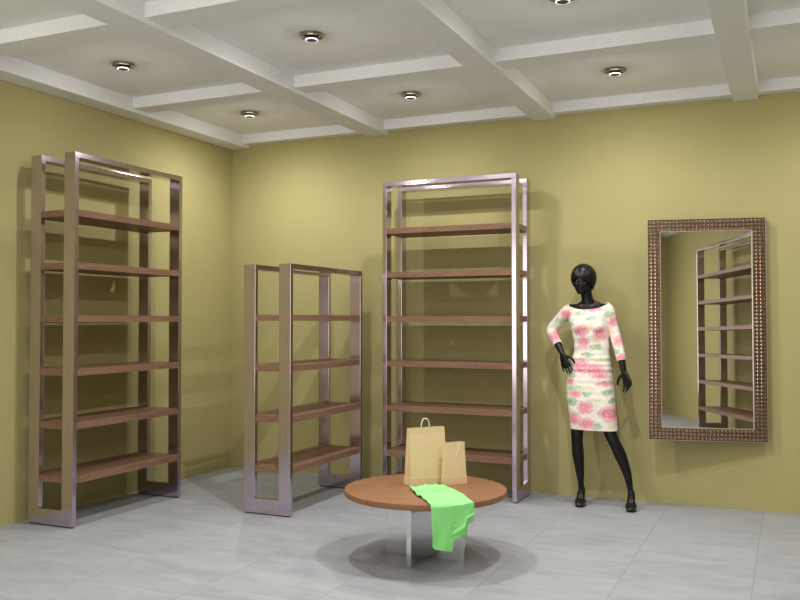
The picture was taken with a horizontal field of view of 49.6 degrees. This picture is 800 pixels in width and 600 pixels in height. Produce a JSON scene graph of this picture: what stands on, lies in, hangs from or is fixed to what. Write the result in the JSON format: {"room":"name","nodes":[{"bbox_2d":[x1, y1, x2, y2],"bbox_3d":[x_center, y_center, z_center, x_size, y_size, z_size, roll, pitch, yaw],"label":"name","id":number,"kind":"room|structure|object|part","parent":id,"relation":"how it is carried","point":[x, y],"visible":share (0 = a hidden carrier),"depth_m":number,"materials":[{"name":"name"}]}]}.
{"room":"clothing store","nodes":[
{"label":"clothing store","id":0,"kind":"room"},
{"bbox_2d":[0,80,232,526],"bbox_3d":[-3.459,-0.074,4.327,0.200,3.112,9.020,-1,-1,24],"label":"wall","id":1,"kind":"structure","parent":0,"point":[32,122],"depth_m":6.73,"materials":[{"name":"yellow paint"}]},
{"bbox_2d":[0,55,248,149],"bbox_3d":[-3.281,-1.575,4.282,0.190,0.112,8.620,-1,-1,24],"label":"ceiling beam","id":2,"kind":"structure","parent":1,"relation":"attached to","point":[14,70],"depth_m":6.50,"materials":[{"name":"white paint"}]},
{"bbox_2d":[52,0,388,136],"bbox_3d":[-1.965,-1.589,3.688,0.205,0.112,8.620,-1,-1,24],"label":"ceiling beam","id":3,"kind":"structure","parent":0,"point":[187,41],"depth_m":5.44,"materials":[{"name":"white paint"}]},
{"bbox_2d":[0,467,799,599],"bbox_3d":[-0.374,1.509,2.897,6.970,0.120,9.020,-1,-1,24],"label":"floor","id":4,"kind":"structure","parent":0,"point":[199,544],"depth_m":5.15,"materials":[{"name":"grey tile"}]},
{"bbox_2d":[28,151,181,527],"bbox_3d":[-2.123,0.274,6.355,0.398,2.512,1.120,-1,-1,24],"label":"shelving unit","id":5,"kind":"object","parent":4,"relation":"on","point":[71,473],"visible":1,"depth_m":6.04,"materials":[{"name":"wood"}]},
{"bbox_3d":[-2.347,0.278,5.861,0.398,2.466,0.035,-1,-1,24],"label":"frame","id":6,"kind":"part","parent":5,"relation":"part of","materials":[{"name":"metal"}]},
{"bbox_3d":[-2.261,-0.961,6.447,0.095,0.038,1.120,-1,-1,24],"label":"rail","id":7,"kind":"part","parent":5,"relation":"part of","materials":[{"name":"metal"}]},
{"bbox_3d":[-2.123,1.216,6.333,0.392,0.044,1.112,-1,-1,24],"label":"shelf","id":8,"kind":"part","parent":5,"relation":"part of","materials":[{"name":"brown wood"}]},
{"bbox_3d":[-2.123,0.498,6.350,0.392,0.044,1.112,-1,-1,24],"label":"shelf","id":9,"kind":"part","parent":5,"relation":"part of","materials":[{"name":"brown wood"}]},
{"bbox_3d":[-2.123,0.856,6.341,0.392,0.044,1.112,-1,-1,24],"label":"shelf","id":10,"kind":"part","parent":5,"relation":"part of","materials":[{"name":"brown wood"}]},
{"bbox_3d":[-2.123,0.138,6.358,0.392,0.044,1.112,-1,-1,24],"label":"shelf","id":11,"kind":"part","parent":5,"relation":"part of","materials":[{"name":"brown wood"}]},
{"bbox_3d":[-2.123,-0.217,6.367,0.392,0.044,1.112,-1,-1,24],"label":"shelf","id":12,"kind":"part","parent":5,"relation":"part of","materials":[{"name":"brown wood"}]},
{"bbox_3d":[-2.123,-0.573,6.375,0.392,0.044,1.112,-1,-1,24],"label":"shelf","id":13,"kind":"part","parent":5,"relation":"part of","materials":[{"name":"brown wood"}]},
{"bbox_3d":[-1.985,-0.964,6.322,0.095,0.038,1.120,-1,-1,24],"label":"rail","id":14,"kind":"part","parent":5,"relation":"part of","materials":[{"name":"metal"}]},
{"bbox_3d":[-1.900,0.301,6.849,0.398,2.466,0.035,-1,-1,24],"label":"frame","id":15,"kind":"part","parent":5,"relation":"part of","materials":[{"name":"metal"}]},
{"bbox_2d":[243,263,361,516],"bbox_3d":[-0.718,0.646,6.670,0.390,1.783,1.120,-1,-1,24],"label":"shelving unit","id":16,"kind":"object","parent":4,"relation":"on","point":[288,462],"visible":0.98,"depth_m":6.25,"materials":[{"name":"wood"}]},
{"bbox_3d":[-0.941,0.650,6.175,0.390,1.737,0.035,-1,-1,24],"label":"frame","id":17,"kind":"part","parent":16,"relation":"part of","materials":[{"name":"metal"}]},
{"bbox_3d":[-0.852,-0.224,6.751,0.095,0.038,1.120,-1,-1,24],"label":"rail","id":18,"kind":"part","parent":16,"relation":"part of","materials":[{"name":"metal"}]},
{"bbox_3d":[-0.718,0.139,6.682,0.384,0.044,1.112,-1,-1,24],"label":"shelf","id":19,"kind":"part","parent":16,"relation":"part of","materials":[{"name":"brown wood"}]},
{"bbox_3d":[-0.718,0.498,6.673,0.384,0.044,1.112,-1,-1,24],"label":"shelf","id":20,"kind":"part","parent":16,"relation":"part of","materials":[{"name":"brown wood"}]},
{"bbox_3d":[-0.718,0.857,6.665,0.384,0.044,1.112,-1,-1,24],"label":"shelf","id":21,"kind":"part","parent":16,"relation":"part of","materials":[{"name":"brown wood"}]},
{"bbox_3d":[-0.718,1.216,6.656,0.384,0.044,1.112,-1,-1,24],"label":"shelf","id":22,"kind":"part","parent":16,"relation":"part of","materials":[{"name":"brown wood"}]},
{"bbox_3d":[-0.583,-0.227,6.630,0.095,0.038,1.120,-1,-1,24],"label":"rail","id":23,"kind":"part","parent":16,"relation":"part of","materials":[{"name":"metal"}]},
{"bbox_3d":[-0.495,0.673,7.164,0.390,1.737,0.035,-1,-1,24],"label":"frame","id":24,"kind":"part","parent":16,"relation":"part of","materials":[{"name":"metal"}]},
{"bbox_2d":[344,474,506,567],"bbox_3d":[0.149,1.300,5.067,0.948,0.400,0.948,-1,-1,24],"label":"round table","id":25,"kind":"object","parent":4,"relation":"on","point":[409,520],"visible":0.79,"depth_m":4.99,"materials":[{"name":"brown wood"}]},
{"bbox_3d":[0.096,1.314,4.949,0.028,0.366,0.229,-1,-1,24],"label":"leg panel","id":26,"kind":"part","parent":25,"relation":"part of","materials":[{"name":"metal"}]},
{"bbox_2d":[404,418,444,485],"bbox_3d":[0.156,0.907,5.205,0.254,0.393,0.086,1,-2,-26],"label":"paper bag","id":27,"kind":"object","parent":25,"relation":"on","point":[424,445],"visible":0.95,"depth_m":5.17,"materials":[{"name":"beige paper"}]},
{"bbox_3d":[0.149,1.317,5.066,0.486,0.366,0.028,-1,-1,24],"label":"leg panel","id":28,"kind":"part","parent":25,"relation":"part of","materials":[{"name":"metal"}]},
{"bbox_2d":[410,483,474,551],"bbox_3d":[0.224,1.205,4.833,0.261,0.274,0.522,0,-1,-14],"label":"folded garment","id":29,"kind":"object","parent":25,"relation":"on","point":[451,510],"visible":1,"depth_m":4.60,"materials":[{"name":"green fabric"}]},
{"bbox_2d":[441,441,466,485],"bbox_3d":[0.324,0.978,5.195,0.150,0.250,0.063,1,-2,-28],"label":"paper bag","id":30,"kind":"object","parent":25,"relation":"on","point":[453,458],"visible":0.98,"depth_m":5.17,"materials":[{"name":"beige paper"}]},
{"bbox_2d":[383,173,530,502],"bbox_3d":[0.450,0.293,6.959,1.120,2.504,0.392,-1,-1,24],"label":"shelving unit","id":31,"kind":"object","parent":4,"relation":"on","point":[514,457],"visible":0.92,"depth_m":6.85,"materials":[{"name":"wood"}]},
{"bbox_3d":[-0.044,0.313,7.181,0.035,2.458,0.392,-1,-1,24],"label":"frame","id":32,"kind":"part","parent":31,"relation":"part of","materials":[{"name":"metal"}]},
{"bbox_3d":[0.389,-0.943,6.853,1.120,0.038,0.095,-1,-1,24],"label":"rail","id":33,"kind":"part","parent":31,"relation":"part of","materials":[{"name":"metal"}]},
{"bbox_3d":[0.450,-0.559,6.979,1.112,0.044,0.386,-1,-1,24],"label":"shelf","id":34,"kind":"part","parent":31,"relation":"part of","materials":[{"name":"brown wood"}]},
{"bbox_3d":[0.450,-0.203,6.970,1.112,0.044,0.386,-1,-1,24],"label":"shelf","id":35,"kind":"part","parent":31,"relation":"part of","materials":[{"name":"brown wood"}]},
{"bbox_3d":[0.450,0.153,6.962,1.112,0.044,0.386,-1,-1,24],"label":"shelf","id":36,"kind":"part","parent":31,"relation":"part of","materials":[{"name":"brown wood"}]},
{"bbox_3d":[0.450,0.513,6.953,1.112,0.044,0.386,-1,-1,24],"label":"shelf","id":37,"kind":"part","parent":31,"relation":"part of","materials":[{"name":"brown wood"}]},
{"bbox_3d":[0.450,0.871,6.945,1.112,0.044,0.386,-1,-1,24],"label":"shelf","id":38,"kind":"part","parent":31,"relation":"part of","materials":[{"name":"brown wood"}]},
{"bbox_3d":[0.450,1.230,6.936,1.112,0.044,0.386,-1,-1,24],"label":"shelf","id":39,"kind":"part","parent":31,"relation":"part of","materials":[{"name":"brown wood"}]},
{"bbox_3d":[0.511,-0.937,7.123,1.120,0.038,0.095,-1,-1,24],"label":"rail","id":40,"kind":"part","parent":31,"relation":"part of","materials":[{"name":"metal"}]},
{"bbox_3d":[0.944,0.302,6.735,0.035,2.458,0.392,-1,-1,24],"label":"frame","id":41,"kind":"part","parent":31,"relation":"part of","materials":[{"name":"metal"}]},
{"bbox_2d":[546,264,636,512],"bbox_3d":[1.434,0.629,6.504,0.687,1.810,0.312,-1,-1,24],"label":"mannequin","id":42,"kind":"object","parent":4,"relation":"on","point":[590,386],"visible":1,"depth_m":6.44},
{"bbox_2d":[0,0,799,134],"bbox_3d":[-0.374,-1.737,2.973,6.970,0.150,9.020,-1,-1,24],"label":"ceiling","id":43,"kind":"structure","parent":0,"point":[357,33],"depth_m":5.60,"materials":[{"name":"white paint"}]},
{"bbox_2d":[0,14,128,55],"bbox_3d":[-2.109,-1.569,5.133,1.247,0.084,0.175,-1,-1,24],"label":"trim","id":44,"kind":"structure","parent":43,"relation":"attached to","point":[77,28],"depth_m":5.04,"materials":[{"name":"white paint"}]},
{"bbox_2d":[111,61,134,70],"bbox_3d":[-1.871,-1.575,5.851,0.156,0.037,0.156,-1,-1,24],"label":"recessed light","id":45,"kind":"object","parent":43,"relation":"in","point":[120,65],"visible":1,"depth_m":5.82,"materials":[{"name":"silver metal"}]},
{"bbox_2d":[133,83,273,112],"bbox_3d":[-1.470,-1.536,6.548,1.247,0.084,0.170,-1,-1,24],"label":"trim","id":46,"kind":"structure","parent":43,"relation":"attached to","point":[238,92],"depth_m":6.51,"materials":[{"name":"white paint"}]},
{"bbox_2d":[145,0,320,26],"bbox_3d":[-0.760,-1.583,4.524,1.303,0.084,0.175,-1,-1,24],"label":"trim","id":47,"kind":"structure","parent":43,"relation":"attached to","point":[166,13],"depth_m":4.62,"materials":[{"name":"white paint"}]},
{"bbox_2d":[240,111,258,117],"bbox_3d":[-1.254,-1.543,7.218,0.156,0.037,0.156,-1,-1,24],"label":"recessed light","id":48,"kind":"object","parent":43,"relation":"in","point":[249,114],"visible":1,"depth_m":7.19,"materials":[{"name":"silver metal"}]},
{"bbox_2d":[299,31,323,41],"bbox_3d":[-0.536,-1.590,5.249,0.156,0.037,0.156,-1,-1,24],"label":"recessed light","id":49,"kind":"object","parent":43,"relation":"in","point":[309,36],"visible":1,"depth_m":5.22,"materials":[{"name":"silver metal"}]},
{"bbox_2d":[294,55,471,92],"bbox_3d":[-0.122,-1.550,5.939,1.303,0.084,0.170,-1,-1,24],"label":"trim","id":50,"kind":"structure","parent":43,"relation":"attached to","point":[445,65],"depth_m":5.89,"materials":[{"name":"white paint"}]},
{"bbox_2d":[400,91,420,99],"bbox_3d":[0.081,-1.557,6.616,0.156,0.037,0.156,-1,-1,24],"label":"recessed light","id":51,"kind":"object","parent":43,"relation":"in","point":[410,95],"visible":1,"depth_m":6.59,"materials":[{"name":"silver metal"}]},
{"bbox_2d":[549,0,573,4],"bbox_3d":[0.868,-1.605,4.615,0.156,0.037,0.156,-1,-1,24],"label":"recessed light","id":52,"kind":"object","parent":43,"relation":"in","point":[561,2],"visible":1,"depth_m":4.62,"materials":[{"name":"silver metal"}]},
{"bbox_2d":[495,20,716,68],"bbox_3d":[1.244,-1.565,5.323,1.327,0.084,0.170,-1,-1,24],"label":"trim","id":53,"kind":"structure","parent":43,"relation":"attached to","point":[698,32],"depth_m":5.25,"materials":[{"name":"white paint"}]},
{"bbox_2d":[603,67,625,75],"bbox_3d":[1.485,-1.572,5.982,0.156,0.037,0.156,-1,-1,24],"label":"recessed light","id":54,"kind":"object","parent":43,"relation":"in","point":[612,71],"visible":1,"depth_m":5.95,"materials":[{"name":"silver metal"}]},
{"bbox_2d":[749,8,799,37],"bbox_3d":[2.613,-1.579,4.705,1.323,0.084,0.170,-1,-1,24],"label":"trim","id":55,"kind":"structure","parent":43,"relation":"attached to","point":[785,21],"depth_m":4.87,"materials":[{"name":"white paint"}]},
{"bbox_2d":[379,0,555,120],"bbox_3d":[-0.601,-1.604,3.072,0.183,0.112,8.620,-1,-1,24],"label":"ceiling beam","id":56,"kind":"structure","parent":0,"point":[434,19],"depth_m":5.25,"materials":[{"name":"white paint"}]},
{"bbox_2d":[231,91,799,513],"bbox_3d":[1.440,-0.012,6.953,6.570,3.112,0.200,-1,-1,24],"label":"wall","id":57,"kind":"structure","parent":0,"point":[597,178],"depth_m":7.00,"materials":[{"name":"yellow paint"}]},
{"bbox_2d":[243,125,361,145],"bbox_3d":[-0.875,-1.504,7.867,1.247,0.084,0.105,-1,-1,24],"label":"trim","id":58,"kind":"structure","parent":57,"relation":"attached to","point":[331,131],"depth_m":7.84,"materials":[{"name":"white paint"}]},
{"bbox_2d":[384,106,529,131],"bbox_3d":[0.474,-1.519,7.258,1.303,0.084,0.105,-1,-1,24],"label":"trim","id":59,"kind":"structure","parent":57,"relation":"attached to","point":[503,113],"depth_m":7.22,"materials":[{"name":"white paint"}]},
{"bbox_2d":[553,84,731,114],"bbox_3d":[1.839,-1.533,6.642,1.327,0.084,0.105,-1,-1,24],"label":"trim","id":60,"kind":"structure","parent":57,"relation":"attached to","point":[722,91],"depth_m":6.59,"materials":[{"name":"white paint"}]},
{"bbox_2d":[647,217,767,442],"bbox_3d":[2.241,0.215,6.337,0.825,1.625,0.073,0,-2,12],"label":"wall mirror","id":61,"kind":"object","parent":57,"relation":"attached to","point":[707,288],"visible":1,"depth_m":6.32,"materials":[{"name":"brown metal"}]},
{"bbox_2d":[660,230,753,428],"bbox_3d":[2.239,0.214,6.329,0.646,1.446,0.007,0,-2,12],"label":"mirror glass","id":62,"kind":"object","parent":61,"relation":"attached to","point":[707,318],"depth_m":6.32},
{"bbox_2d":[758,76,799,94],"bbox_3d":[3.208,-1.548,6.024,1.323,0.084,0.105,-1,-1,24],"label":"trim","id":63,"kind":"structure","parent":57,"relation":"attached to","point":[788,84],"depth_m":6.20,"materials":[{"name":"white paint"}]},
{"bbox_2d":[706,0,758,101],"bbox_3d":[0.773,-1.619,2.453,0.177,0.112,8.620,-1,-1,24],"label":"trim","id":64,"kind":"structure","parent":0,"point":[729,18],"depth_m":5.12,"materials":[{"name":"white paint"}]}
]}

